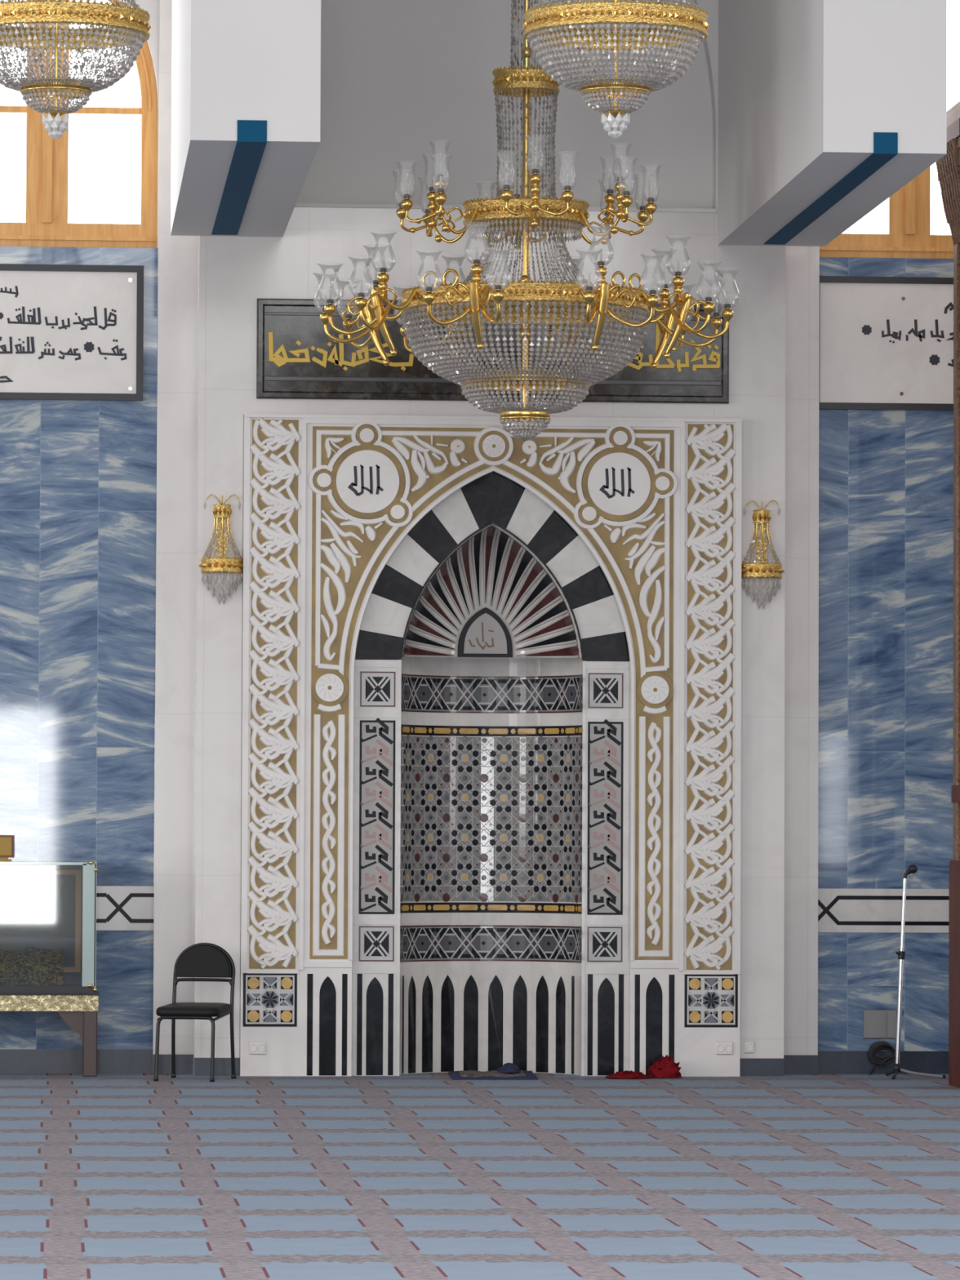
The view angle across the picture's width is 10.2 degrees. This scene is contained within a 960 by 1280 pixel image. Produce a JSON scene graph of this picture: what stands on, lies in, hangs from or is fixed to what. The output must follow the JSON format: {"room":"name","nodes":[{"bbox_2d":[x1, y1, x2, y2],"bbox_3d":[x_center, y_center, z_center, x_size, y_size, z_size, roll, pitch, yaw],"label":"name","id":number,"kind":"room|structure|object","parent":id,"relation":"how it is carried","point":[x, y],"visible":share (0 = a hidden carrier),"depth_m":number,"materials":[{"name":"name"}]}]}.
{"room":"mosque","nodes":[
{"label":"mosque","id":0,"kind":"room"},
{"bbox_2d":[0,0,159,1049],"bbox_3d":[-4.714,-2.123,32.925,5.466,9.500,0.470,0,-2,-5],"label":"wall","id":1,"kind":"structure","parent":0,"point":[78,477],"depth_m":32.79,"materials":[{"name":"blue stone"}]},
{"bbox_2d":[0,263,143,400],"bbox_3d":[-3.302,-1.883,32.777,2.500,0.825,0.036,0,-2,-5],"label":"board","id":2,"kind":"object","parent":1,"relation":"attached to","point":[68,331],"visible":1,"depth_m":32.84,"materials":[{"name":"grey"}]},
{"bbox_2d":[0,1048,152,1073],"bbox_3d":[-4.715,2.543,32.511,5.466,0.145,0.015,0,-2,-5],"label":"baseboard","id":3,"kind":"structure","parent":1,"relation":"attached to","point":[11,1060],"depth_m":32.68,"materials":[{"name":"stone"}]},
{"bbox_2d":[0,0,158,248],"bbox_3d":[-3.305,-3.494,32.964,2.664,2.187,0.120,0,-2,-5],"label":"window","id":4,"kind":"structure","parent":1,"relation":"in","point":[95,184],"depth_m":33.02,"materials":[{"name":"brown wood"}]},
{"bbox_2d":[96,885,153,930],"bbox_3d":[-4.619,1.615,32.558,5.450,0.269,0.005,0,-2,-5],"label":"trim","id":5,"kind":"structure","parent":1,"relation":"attached to","point":[118,908],"depth_m":32.75,"materials":[{"name":"tile"}]},
{"bbox_2d":[193,236,244,1075],"bbox_3d":[-1.605,0.104,32.904,0.273,5.075,0.750,0,-2,-5],"label":"wall","id":6,"kind":"structure","parent":0,"point":[220,304],"depth_m":32.53,"materials":[{"name":"white paint"}]},
{"bbox_2d":[152,0,198,1054],"bbox_3d":[-1.863,-2.104,33.090,0.244,9.500,0.500,0,-2,-5],"label":"pillar","id":7,"kind":"structure","parent":6,"relation":"attached to","point":[178,255],"depth_m":32.78,"materials":[{"name":"white paint"}]},
{"bbox_2d":[152,1054,239,1075],"bbox_3d":[-1.723,2.571,32.540,0.557,0.118,0.193,-1,-3,38],"label":"baseboard","id":8,"kind":"structure","parent":6,"relation":"attached to","point":[184,1063],"depth_m":32.43,"materials":[{"name":"stone"}]},
{"bbox_2d":[198,493,243,604],"bbox_3d":[-1.555,-0.548,32.486,0.286,0.669,0.159,0,-2,-5],"label":"wall sconce","id":9,"kind":"object","parent":6,"relation":"attached to","point":[222,512],"visible":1,"depth_m":32.51,"materials":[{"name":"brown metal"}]},
{"bbox_2d":[170,0,320,236],"bbox_3d":[-1.346,-4.736,30.474,0.680,4.428,4.486,0,-2,-5],"label":"beam","id":10,"kind":"structure","parent":6,"relation":"attached to","point":[246,74],"depth_m":28.20,"materials":[{"name":"white paint"}]},
{"bbox_2d":[240,422,512,990],"bbox_3d":[0.016,0.666,33.325,3.034,3.997,0.130,0,-2,-5],"label":"wall","id":11,"kind":"structure","parent":0,"point":[243,422],"depth_m":33.16,"materials":[{"name":"white paint"}]},
{"bbox_2d":[198,0,741,422],"bbox_3d":[0.062,-4.092,33.186,3.580,5.503,0.762,0,-2,-5],"label":"wall","id":12,"kind":"structure","parent":0,"point":[398,77],"depth_m":32.89,"materials":[{"name":"white paint"}]},
{"bbox_2d":[256,298,728,404],"bbox_3d":[0.083,-1.755,32.712,2.880,0.608,0.038,0,-2,-5],"label":"inscription panel","id":13,"kind":"object","parent":12,"relation":"attached to","point":[296,359],"visible":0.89,"depth_m":32.66,"materials":[{"name":"black stone"}]},
{"bbox_2d":[0,1071,959,1279],"bbox_3d":[1.876,1.873,10.055,26.000,0.120,46.800,0,-2,-5],"label":"floor","id":14,"kind":"structure","parent":0,"point":[424,1175],"depth_m":22.63,"materials":[{"name":"carpet"}]},
{"bbox_2d":[0,991,98,1076],"bbox_3d":[-3.045,2.368,32.391,1.492,0.500,0.455,0,-2,-5],"label":"display table","id":15,"kind":"object","parent":14,"relation":"on","point":[78,1011],"visible":0.99,"depth_m":32.23,"materials":[{"name":"brown"}]},
{"bbox_2d":[0,861,97,993],"bbox_3d":[-3.037,1.722,32.406,1.461,0.792,0.443,0,-2,-5],"label":"glass case","id":16,"kind":"object","parent":15,"relation":"on","point":[51,906],"visible":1,"depth_m":32.63,"materials":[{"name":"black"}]},
{"bbox_2d":[0,835,13,861],"bbox_3d":[-2.945,1.253,32.405,0.278,0.158,0.095,0,-2,-5],"label":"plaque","id":17,"kind":"object","parent":16,"relation":"on","point":[6,842],"visible":1,"depth_m":32.40,"materials":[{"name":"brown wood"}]},
{"bbox_2d":[0,946,63,986],"bbox_3d":[-3.021,1.962,32.423,1.020,0.234,0.276,0,-2,-5],"label":"embroidered cloth","id":18,"kind":"object","parent":16,"relation":"in","point":[28,966],"visible":1,"depth_m":32.33,"materials":[{"name":"fabric"}]},
{"bbox_2d":[153,942,235,1081],"bbox_3d":[-1.692,2.203,31.901,0.400,0.808,0.497,0,-2,11],"label":"chair","id":19,"kind":"object","parent":14,"relation":"on","point":[200,959],"visible":1,"depth_m":32.09,"materials":[{"name":"black metal"}]},
{"bbox_2d":[240,413,742,1076],"bbox_3d":[0.054,0.650,32.855,3.030,3.995,0.678,0,-2,-5],"label":"niche","id":20,"kind":"object","parent":14,"relation":"on","point":[483,855],"visible":1,"depth_m":32.67,"materials":[{"name":"white stone"}]},
{"bbox_2d":[248,1041,266,1053],"bbox_3d":[-1.340,2.456,32.404,0.104,0.076,0.015,0,-2,-5],"label":"wall socket","id":21,"kind":"object","parent":20,"relation":"attached to","point":[255,1047],"visible":1,"depth_m":32.40,"materials":[{"name":"white plastic"}]},
{"bbox_2d":[715,1041,733,1054],"bbox_3d":[1.482,2.475,32.631,0.102,0.076,0.015,0,-2,-5],"label":"wall socket","id":22,"kind":"object","parent":20,"relation":"attached to","point":[722,1047],"visible":1,"depth_m":32.62,"materials":[{"name":"white plastic"}]},
{"bbox_2d":[448,1070,537,1079],"bbox_3d":[0.075,2.622,32.480,0.550,0.024,0.860,0,-2,-5],"label":"mat","id":23,"kind":"object","parent":14,"relation":"on","point":[469,1074],"visible":0.98,"depth_m":32.16,"materials":[{"name":"blue fabric"}]},
{"bbox_2d":[497,1062,521,1072],"bbox_3d":[0.175,2.586,32.566,0.142,0.057,0.230,0,-2,-5],"label":"folded garment","id":24,"kind":"object","parent":23,"relation":"on","point":[508,1067],"visible":1,"depth_m":32.50,"materials":[{"name":"blue fabric"}]},
{"bbox_2d":[604,1070,653,1079],"bbox_3d":[0.897,2.604,32.271,0.304,0.046,0.211,0,-2,-5],"label":"cloth","id":25,"kind":"object","parent":14,"relation":"on","point":[624,1074],"visible":1,"depth_m":32.22,"materials":[{"name":"red fabric"}]},
{"bbox_2d":[647,1054,681,1078],"bbox_3d":[1.109,2.566,32.438,0.228,0.136,0.286,0,-2,-5],"label":"cloth","id":26,"kind":"object","parent":14,"relation":"on","point":[664,1067],"visible":1,"depth_m":32.37,"materials":[{"name":"red fabric"}]},
{"bbox_2d":[868,1040,895,1075],"bbox_3d":[2.434,2.562,32.990,0.272,0.203,0.122,2,-3,-44],"label":"coiled cable","id":27,"kind":"object","parent":14,"relation":"on","point":[875,1059],"visible":0.93,"depth_m":33.02,"materials":[{"name":"black plastic"}]},
{"bbox_2d":[885,864,946,1079],"bbox_3d":[2.631,2.006,32.603,0.354,1.290,0.514,0,-2,-5],"label":"microphone stand","id":28,"kind":"object","parent":14,"relation":"on","point":[913,868],"visible":1,"depth_m":32.58,"materials":[{"name":"silver metal"}]},
{"bbox_2d":[935,101,959,1088],"bbox_3d":[3.328,-0.252,31.432,1.271,5.720,0.921,0,-2,-5],"label":"pulpit","id":29,"kind":"object","parent":14,"relation":"on","point":[948,166],"visible":0.91,"depth_m":31.59,"materials":[{"name":"red wood"}]},
{"bbox_2d":[739,245,785,1058],"bbox_3d":[1.691,0.128,33.169,0.273,5.075,0.750,0,-2,-5],"label":"wall","id":30,"kind":"structure","parent":0,"point":[762,267],"depth_m":32.79,"materials":[{"name":"white paint"}]},
{"bbox_2d":[743,1041,754,1053],"bbox_3d":[1.636,2.474,32.694,0.065,0.070,0.015,0,-2,-5],"label":"wall socket","id":31,"kind":"object","parent":30,"relation":"attached to","point":[748,1046],"visible":1,"depth_m":32.69,"materials":[{"name":"white plastic"}]},
{"bbox_2d":[741,499,785,609],"bbox_3d":[1.720,-0.520,32.748,0.286,0.669,0.159,0,-2,-5],"label":"wall sconce","id":32,"kind":"object","parent":30,"relation":"attached to","point":[760,568],"visible":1,"depth_m":32.77,"materials":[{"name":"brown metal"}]},
{"bbox_2d":[739,1054,817,1075],"bbox_3d":[1.830,2.596,32.825,0.193,0.118,0.557,-2,-3,43],"label":"baseboard","id":33,"kind":"structure","parent":30,"relation":"attached to","point":[790,1064],"depth_m":32.70,"materials":[{"name":"stone"}]},
{"bbox_2d":[783,245,819,1055],"bbox_3d":[1.949,-2.076,33.396,0.244,9.500,0.500,0,-2,-5],"label":"trim","id":34,"kind":"structure","parent":30,"relation":"attached to","point":[802,263],"depth_m":33.07,"materials":[{"name":"white paint"}]},
{"bbox_2d":[717,0,946,246],"bbox_3d":[1.969,-4.705,30.740,0.658,4.442,4.486,0,-2,-5],"label":"beam","id":35,"kind":"structure","parent":30,"relation":"attached to","point":[828,109],"depth_m":29.30,"materials":[{"name":"white paint"}]},
{"bbox_2d":[817,257,953,1051],"bbox_3d":[4.779,0.178,33.606,5.466,5.035,0.470,0,-2,-5],"label":"wall","id":36,"kind":"structure","parent":0,"point":[886,477],"depth_m":33.18,"materials":[{"name":"blue tile"}]},
{"bbox_2d":[862,1009,897,1038],"bbox_3d":[2.460,2.363,33.093,0.210,0.174,0.019,0,-2,-5],"label":"outlet box","id":37,"kind":"object","parent":36,"relation":"attached to","point":[877,1024],"visible":0.9,"depth_m":33.08,"materials":[{"name":"grey plastic"}]},
{"bbox_2d":[817,888,948,933],"bbox_3d":[4.731,1.683,33.309,5.389,0.269,0.005,0,-2,-5],"label":"trim","id":38,"kind":"structure","parent":36,"relation":"attached to","point":[839,910],"depth_m":33.12,"materials":[{"name":"stone"}]},
{"bbox_2d":[817,1050,948,1074],"bbox_3d":[4.788,2.615,33.274,5.466,0.140,0.015,0,-2,-5],"label":"baseboard","id":39,"kind":"structure","parent":36,"relation":"attached to","point":[829,1062],"depth_m":33.07,"materials":[{"name":"stone"}]},
{"bbox_2d":[818,275,953,410],"bbox_3d":[3.339,-1.826,33.310,2.514,0.822,0.036,0,-2,-5],"label":"board","id":40,"kind":"object","parent":36,"relation":"attached to","point":[886,343],"visible":0.91,"depth_m":33.24,"materials":[{"name":"grey"}]},
{"bbox_3d":[1.914,-7.779,10.462,26.000,0.200,46.900,0,-2,-5],"label":"ceiling","id":41,"kind":"structure","parent":0,"visible":0},
{"bbox_2d":[0,0,151,139],"bbox_3d":[-2.004,-4.754,25.646,0.895,4.756,0.895,0,-2,-5],"label":"chandelier","id":42,"kind":"object","parent":41,"relation":"hanging from","point":[127,26],"visible":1,"depth_m":25.41,"materials":[{"name":"brown"}]},
{"bbox_2d":[312,0,741,440],"bbox_3d":[0.268,-4.032,30.621,2.398,5.811,2.398,0,-2,-5],"label":"chandelier","id":43,"kind":"object","parent":41,"relation":"hanging from","point":[517,215],"visible":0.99,"depth_m":30.31,"materials":[{"name":"gold metal"}]},
{"bbox_2d":[462,223,587,283],"bbox_3d":[0.259,-2.149,30.552,0.803,0.386,0.803,0,-2,-5],"label":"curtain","id":44,"kind":"object","parent":43,"relation":"hanging from","point":[526,228],"depth_m":30.51,"materials":[{"name":"clear glass"}]},
{"bbox_2d":[510,0,542,68],"bbox_3d":[0.267,-3.933,30.618,0.184,1.419,0.185,0,-2,-5],"label":"curtain","id":45,"kind":"object","parent":43,"relation":"hanging from","point":[526,52],"depth_m":30.58,"materials":[{"name":"clear glass"}]},
{"bbox_2d":[493,88,558,199],"bbox_3d":[0.262,-2.803,30.575,0.367,0.637,0.366,0,-2,-5],"label":"curtain","id":46,"kind":"object","parent":43,"relation":"hanging from","point":[525,93],"depth_m":30.57,"materials":[{"name":"clear glass"}]},
{"bbox_2d":[522,0,709,138],"bbox_3d":[0.658,-4.755,25.861,0.895,4.714,0.895,0,-2,-5],"label":"chandelier","id":47,"kind":"object","parent":41,"relation":"hanging from","point":[548,25],"visible":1,"depth_m":25.63,"materials":[{"name":"brown"}]},
{"bbox_2d":[533,0,698,28],"bbox_3d":[0.653,-3.472,25.813,0.833,0.967,0.833,0,-2,-5],"label":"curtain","id":48,"kind":"object","parent":47,"relation":"hanging from","point":[556,11],"depth_m":25.42,"materials":[{"name":"gold metal"}]},
{"bbox_3d":[4.800,-4.569,33.782,5.466,4.465,0.470,0,-2,-5],"label":"wall","id":49,"kind":"structure","parent":0,"visible":0},
{"bbox_2d":[819,0,959,258],"bbox_3d":[3.333,-3.405,33.496,2.500,2.105,0.120,0,-2,-5],"label":"window","id":50,"kind":"structure","parent":49,"relation":"in","point":[912,222],"depth_m":33.38,"materials":[{"name":"brown wood"}]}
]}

